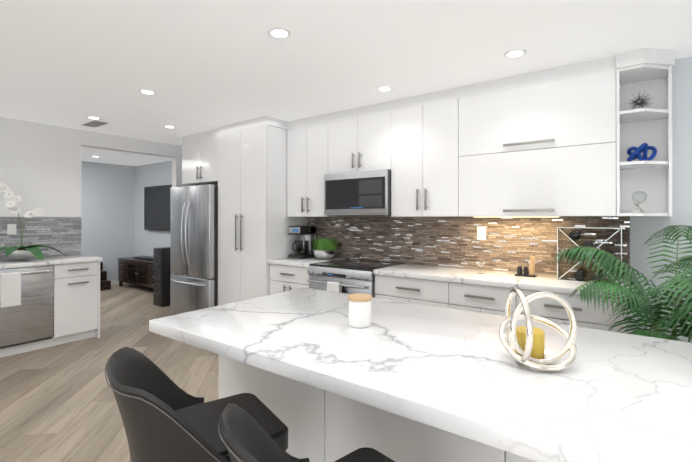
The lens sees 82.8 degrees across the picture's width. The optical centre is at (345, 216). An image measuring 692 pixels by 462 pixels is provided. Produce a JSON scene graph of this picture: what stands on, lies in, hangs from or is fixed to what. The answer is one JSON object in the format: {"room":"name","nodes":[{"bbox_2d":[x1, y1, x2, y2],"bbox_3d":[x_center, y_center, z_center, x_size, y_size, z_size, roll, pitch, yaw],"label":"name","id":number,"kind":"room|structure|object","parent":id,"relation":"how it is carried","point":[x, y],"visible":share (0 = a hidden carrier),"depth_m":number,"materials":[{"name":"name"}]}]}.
{"room":"kitchen","nodes":[
{"label":"kitchen","id":0,"kind":"room"},
{"bbox_2d":[0,117,193,273],"bbox_3d":[-4.329,0.151,3.700,0.120,2.500,7.670,0,0,36],"label":"wall","id":1,"kind":"structure","parent":0,"point":[40,165],"depth_m":4.70,"materials":[{"name":"white paint"}]},
{"bbox_2d":[0,217,80,259],"bbox_3d":[-4.138,0.236,3.842,0.015,0.469,2.725,0,0,36],"label":"backsplash","id":2,"kind":"structure","parent":1,"relation":"attached to","point":[62,235],"depth_m":4.64,"materials":[{"name":"grey tile"}]},
{"bbox_2d":[7,224,15,234],"bbox_3d":[-3.729,0.143,4.382,0.005,0.120,0.080,0,0,36],"label":"electrical outlet","id":3,"kind":"object","parent":2,"relation":"attached to","point":[11,229],"visible":1,"depth_m":4.38,"materials":[{"name":"white plastic"}]},
{"bbox_2d":[81,161,133,279],"bbox_3d":[-6.862,0.156,5.488,0.120,2.500,7.550,0,0,36],"label":"wall","id":4,"kind":"structure","parent":0,"point":[107,213],"depth_m":8.07,"materials":[{"name":"white paint"}]},
{"bbox_2d":[109,279,124,284],"bbox_3d":[-6.778,1.356,5.483,0.013,0.100,7.448,0,0,36],"label":"baseboard","id":5,"kind":"structure","parent":4,"relation":"attached to","point":[114,282],"depth_m":8.14,"materials":[{"name":"white"}]},
{"bbox_2d":[0,283,218,461],"bbox_3d":[-1.980,1.446,1.894,12.240,0.100,7.790,0,0,36],"label":"floor","id":6,"kind":"structure","parent":0,"point":[58,403],"depth_m":3.27,"materials":[{"name":"brown wood"}]},
{"bbox_2d":[0,254,101,357],"bbox_3d":[-3.629,0.937,3.989,0.653,0.930,1.861,0,0,36],"label":"base cabinet","id":7,"kind":"object","parent":6,"relation":"on","point":[76,297],"depth_m":4.33,"materials":[{"name":"white wood"}]},
{"bbox_2d":[0,265,53,348],"bbox_3d":[-3.535,0.910,4.088,0.676,0.785,0.656,0,0,36],"label":"dishwasher","id":8,"kind":"object","parent":7,"relation":"in","point":[26,305],"visible":0.96,"depth_m":4.00,"materials":[{"name":"grey metal"}]},
{"bbox_2d":[0,182,64,260],"bbox_3d":[-3.401,0.051,4.155,0.572,0.839,0.818,0,0,36],"label":"orchid","id":9,"kind":"object","parent":7,"relation":"on","point":[20,253],"visible":1,"depth_m":4.14,"materials":[{"name":"white plant"}]},
{"bbox_2d":[100,262,110,290],"bbox_3d":[-5.060,1.158,7.356,0.535,0.508,1.000,0,0,36],"label":"stair steps","id":10,"kind":"structure","parent":6,"relation":"on","point":[105,283],"depth_m":7.59,"materials":[{"name":"brown wood"}]},
{"bbox_2d":[118,256,152,287],"bbox_3d":[-3.849,1.100,7.640,1.620,0.625,0.468,0,0,36],"label":"tv stand","id":11,"kind":"object","parent":6,"relation":"on","point":[136,270],"visible":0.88,"depth_m":7.53,"materials":[{"name":"brown wood"}]},
{"bbox_2d":[153,247,171,306],"bbox_3d":[-2.879,0.956,6.294,0.260,0.905,0.308,0,0,36],"label":"tower speaker","id":12,"kind":"object","parent":6,"relation":"on","point":[161,277],"visible":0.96,"depth_m":6.16},
{"bbox_2d":[170,184,217,315],"bbox_3d":[-1.779,0.511,5.212,0.870,1.790,0.846,0,0,36],"label":"fridge","id":13,"kind":"object","parent":6,"relation":"on","point":[194,246],"visible":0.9,"depth_m":4.87,"materials":[{"name":"grey metal"}]},
{"bbox_2d":[105,347,287,461],"bbox_3d":[-0.519,0.935,1.369,0.547,0.923,0.570,0,0,-35],"label":"stool","id":14,"kind":"object","parent":6,"relation":"on","point":[165,417],"visible":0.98,"depth_m":1.25,"materials":[{"name":"grey leather"}]},
{"bbox_2d":[214,125,306,305],"bbox_3d":[-1.017,0.204,4.776,0.850,2.400,0.664,0,0,36],"label":"tall cabinet","id":15,"kind":"object","parent":6,"relation":"on","point":[244,171],"depth_m":4.46,"materials":[{"name":"white paint"}]},
{"bbox_2d":[270,265,308,294],"bbox_3d":[-0.415,0.959,4.360,0.595,0.888,0.616,0,0,36],"label":"base cabinet","id":16,"kind":"object","parent":6,"relation":"on","point":[283,278],"depth_m":4.12,"materials":[{"name":"white wood"}]},
{"bbox_2d":[268,257,346,268],"bbox_3d":[-0.421,0.493,4.351,0.596,0.040,0.640,0,0,36],"label":"countertop","id":17,"kind":"structure","parent":16,"relation":"on","point":[303,263],"depth_m":4.21,"materials":[{"name":"white stone"}]},
{"bbox_2d":[288,225,315,258],"bbox_3d":[-0.515,0.290,4.518,0.195,0.365,0.293,0,0,36],"label":"coffee maker","id":18,"kind":"object","parent":17,"relation":"on","point":[302,246],"visible":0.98,"depth_m":4.46,"materials":[{"name":"black plastic"}]},
{"bbox_2d":[312,237,337,258],"bbox_3d":[-0.233,0.349,4.374,0.322,0.246,0.331,0,0,36],"label":"potted plant","id":19,"kind":"object","parent":17,"relation":"on","point":[326,249],"visible":1,"depth_m":4.27,"materials":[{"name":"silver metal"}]},
{"bbox_2d":[218,403,394,461],"bbox_3d":[-0.007,0.934,0.967,0.547,0.923,0.570,0,0,-42],"label":"stool","id":20,"kind":"object","parent":6,"relation":"on","point":[247,437],"visible":1,"depth_m":1.05,"materials":[{"name":"grey leather"}]},
{"bbox_2d":[307,259,404,297],"bbox_3d":[0.095,0.936,3.910,0.744,0.932,0.726,0,0,36],"label":"range","id":21,"kind":"object","parent":6,"relation":"on","point":[350,276],"visible":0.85,"depth_m":3.68,"materials":[{"name":"metal"}]},
{"bbox_2d":[219,356,528,461],"bbox_3d":[0.815,0.955,1.314,3.208,0.879,0.635,0,0,36],"label":"kitchen island","id":22,"kind":"object","parent":6,"relation":"on","point":[322,427],"depth_m":1.55,"materials":[{"name":"white wood"}]},
{"bbox_2d":[149,288,691,461],"bbox_3d":[0.742,0.489,1.201,3.290,0.050,1.025,0,0,36],"label":"island countertop","id":23,"kind":"structure","parent":22,"relation":"on","point":[624,397],"depth_m":1.19,"materials":[{"name":"white stone"}]},
{"bbox_2d":[348,293,371,327],"bbox_3d":[0.060,0.401,1.682,0.104,0.125,0.104,0,0,36],"label":"canister","id":24,"kind":"object","parent":23,"relation":"on","point":[359,310],"visible":0.98,"depth_m":1.64,"materials":[{"name":"white ceramic"}]},
{"bbox_2d":[499,288,576,371],"bbox_3d":[0.597,0.346,1.240,0.220,0.233,0.254,0,0,36],"label":"ring sculpture","id":25,"kind":"object","parent":23,"relation":"on","point":[524,345],"visible":1,"depth_m":1.22,"materials":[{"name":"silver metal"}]},
{"bbox_2d":[373,273,447,307],"bbox_3d":[0.712,0.957,3.532,0.681,0.888,0.616,0,0,36],"label":"base cabinet","id":26,"kind":"object","parent":6,"relation":"on","point":[403,289],"depth_m":3.26,"materials":[{"name":"white wood"}]},
{"bbox_2d":[448,281,515,315],"bbox_3d":[1.188,0.956,3.182,0.500,0.888,0.616,0,0,36],"label":"base cabinet","id":27,"kind":"object","parent":6,"relation":"on","point":[470,289],"depth_m":2.94,"materials":[{"name":"white wood"}]},
{"bbox_2d":[516,289,631,333],"bbox_3d":[1.655,0.955,2.838,0.661,0.888,0.616,0,0,36],"label":"base cabinet","id":28,"kind":"object","parent":6,"relation":"on","point":[587,316],"depth_m":2.55,"materials":[{"name":"white wood"}]},
{"bbox_2d":[373,263,632,300],"bbox_3d":[1.178,0.490,3.175,1.859,0.040,0.640,0,0,36],"label":"countertop","id":29,"kind":"structure","parent":28,"relation":"on","point":[502,279],"depth_m":3.07,"materials":[{"name":"white stone"}]},
{"bbox_2d":[515,256,536,276],"bbox_3d":[1.412,0.388,3.083,0.150,0.160,0.070,0,0,36],"label":"salt and pepper set","id":30,"kind":"object","parent":29,"relation":"on","point":[525,271],"visible":1,"depth_m":3.06,"materials":[{"name":"black plastic"}]},
{"bbox_2d":[557,226,622,284],"bbox_3d":[1.792,0.272,2.882,0.390,0.390,0.298,0,0,36],"label":"wine rack","id":31,"kind":"object","parent":29,"relation":"on","point":[580,274],"visible":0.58,"depth_m":2.83,"materials":[{"name":"silver metal"}]},
{"bbox_2d":[554,225,691,342],"bbox_3d":[1.745,0.723,2.138,1.072,1.347,1.314,0,0,36],"label":"palm plant","id":32,"kind":"object","parent":6,"relation":"on","point":[643,302],"visible":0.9,"depth_m":2.09,"materials":[{"name":"green plant"}]},
{"bbox_2d":[134,160,171,255],"bbox_3d":[-3.389,0.163,7.695,3.100,2.500,0.120,0,0,36],"label":"wall","id":33,"kind":"structure","parent":0,"point":[146,242],"depth_m":8.18,"materials":[{"name":"white paint"}]},
{"bbox_2d":[144,185,171,230],"bbox_3d":[-3.434,-0.168,7.601,1.740,0.880,0.080,0,0,36],"label":"tv","id":34,"kind":"object","parent":33,"relation":"attached to","point":[156,207],"visible":0.62,"depth_m":7.77,"materials":[{"name":"black plastic"}]},
{"bbox_2d":[0,0,691,165],"bbox_3d":[-1.980,-1.154,1.901,12.240,0.100,7.790,0,0,36],"label":"ceiling","id":35,"kind":"structure","parent":0,"point":[197,66],"depth_m":2.62,"materials":[{"name":"white paint"}]},
{"bbox_2d":[86,116,100,119],"bbox_3d":[-2.802,-1.094,4.362,0.140,0.006,0.140,0,0,36],"label":"recessed light","id":36,"kind":"object","parent":35,"relation":"in","point":[93,117],"visible":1,"depth_m":4.34,"materials":[{"name":"white"}]},
{"bbox_2d":[80,120,108,127],"bbox_3d":[-2.964,-1.091,4.630,0.400,0.010,0.160,0,0,36],"label":"ceiling vent","id":37,"kind":"object","parent":35,"relation":"in","point":[95,123],"visible":0.98,"depth_m":4.60,"materials":[{"name":"white metal"}]},
{"bbox_2d":[139,89,155,94],"bbox_3d":[-1.749,-1.096,3.463,0.140,0.006,0.140,0,0,36],"label":"recessed light","id":38,"kind":"object","parent":35,"relation":"in","point":[146,91],"visible":1,"depth_m":3.46,"materials":[{"name":"white"}]},
{"bbox_2d":[267,27,290,38],"bbox_3d":[-0.401,-1.099,2.360,0.140,0.006,0.140,0,0,36],"label":"recessed light","id":39,"kind":"object","parent":35,"relation":"in","point":[279,33],"visible":1,"depth_m":2.35,"materials":[{"name":"white"}]},
{"bbox_2d":[377,86,392,91],"bbox_3d":[0.332,-1.097,3.373,0.140,0.006,0.140,0,0,36],"label":"recessed light","id":40,"kind":"object","parent":35,"relation":"in","point":[385,88],"visible":1,"depth_m":3.36,"materials":[{"name":"white"}]},
{"bbox_2d":[504,49,525,57],"bbox_3d":[1.143,-1.099,2.653,0.140,0.006,0.140,0,0,36],"label":"recessed light","id":41,"kind":"object","parent":35,"relation":"in","point":[515,53],"visible":1,"depth_m":2.64,"materials":[{"name":"white"}]},
{"bbox_2d":[194,56,691,342],"bbox_3d":[1.264,0.151,3.591,9.020,2.500,0.120,0,0,36],"label":"wall","id":42,"kind":"structure","parent":0,"point":[643,229],"depth_m":2.75,"materials":[{"name":"white paint"}]},
{"bbox_2d":[182,137,213,184],"bbox_3d":[-1.700,-0.717,5.322,0.885,0.555,0.598,0,0,36],"label":"upper cabinet","id":43,"kind":"object","parent":42,"relation":"attached to","point":[197,156],"depth_m":5.11,"materials":[{"name":"white paint"}]},
{"bbox_2d":[286,113,346,216],"bbox_3d":[-0.331,-0.546,4.471,0.602,1.098,0.347,0,0,36],"label":"upper cabinet","id":44,"kind":"object","parent":42,"relation":"attached to","point":[308,139],"depth_m":4.32,"materials":[{"name":"white wood"}]},
{"bbox_2d":[330,101,389,173],"bbox_3d":[0.219,-0.769,4.067,0.764,0.653,0.347,0,0,36],"label":"upper cabinet","id":45,"kind":"object","parent":42,"relation":"attached to","point":[359,136],"depth_m":3.90,"materials":[{"name":"white"}]},
{"bbox_2d":[324,170,390,215],"bbox_3d":[0.198,-0.219,4.036,0.756,0.434,0.416,0,0,36],"label":"microwave","id":46,"kind":"object","parent":45,"relation":"attached to","point":[365,193],"visible":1,"depth_m":3.83,"materials":[{"name":"grey metal"}]},
{"bbox_2d":[390,87,457,216],"bbox_3d":[0.789,-0.548,3.647,0.650,1.098,0.347,0,0,36],"label":"upper cabinet","id":47,"kind":"object","parent":42,"relation":"attached to","point":[423,127],"depth_m":3.49,"materials":[{"name":"white"}]},
{"bbox_2d":[307,216,629,279],"bbox_3d":[0.809,0.237,3.838,3.186,0.468,0.015,0,0,36],"label":"backsplash","id":48,"kind":"structure","parent":42,"relation":"attached to","point":[510,243],"depth_m":3.59,"materials":[{"name":"brown tile"}]},
{"bbox_2d":[477,227,485,239],"bbox_3d":[1.216,0.151,3.526,0.080,0.120,0.007,0,0,36],"label":"electrical outlet","id":49,"kind":"object","parent":48,"relation":"attached to","point":[481,233],"visible":1,"depth_m":3.52,"materials":[{"name":"white plastic"}]},
{"bbox_2d":[458,55,615,216],"bbox_3d":[1.492,-0.549,3.130,1.097,1.098,0.347,0,0,36],"label":"upper cabinet","id":50,"kind":"object","parent":42,"relation":"attached to","point":[540,143],"depth_m":2.94,"materials":[{"name":"white"}]},
{"bbox_2d":[616,48,674,215],"bbox_3d":[2.059,-0.551,2.704,0.316,1.098,0.361,0,0,36],"label":"shelf unit","id":51,"kind":"object","parent":42,"relation":"attached to","point":[649,71],"visible":1,"depth_m":2.78,"materials":[{"name":"white paint"}]},
{"bbox_2d":[630,191,648,212],"bbox_3d":[2.042,-0.102,2.733,0.105,0.151,0.099,0,0,36],"label":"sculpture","id":52,"kind":"object","parent":51,"relation":"in","point":[637,205],"visible":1,"depth_m":2.73,"materials":[{"name":"silver metal"}]},
{"bbox_2d":[628,91,652,108],"bbox_3d":[2.041,-0.797,2.732,0.153,0.149,0.151,0,0,36],"label":"sculpture","id":53,"kind":"object","parent":51,"relation":"in","point":[638,102],"visible":0.96,"depth_m":2.73,"materials":[{"name":"grey"}]},
{"bbox_2d":[627,143,656,161],"bbox_3d":[2.053,-0.436,2.727,0.169,0.134,0.144,0,0,36],"label":"knot","id":54,"kind":"object","parent":51,"relation":"in","point":[644,148],"visible":0.94,"depth_m":2.70,"materials":[{"name":"blue ceramic"}]}
]}

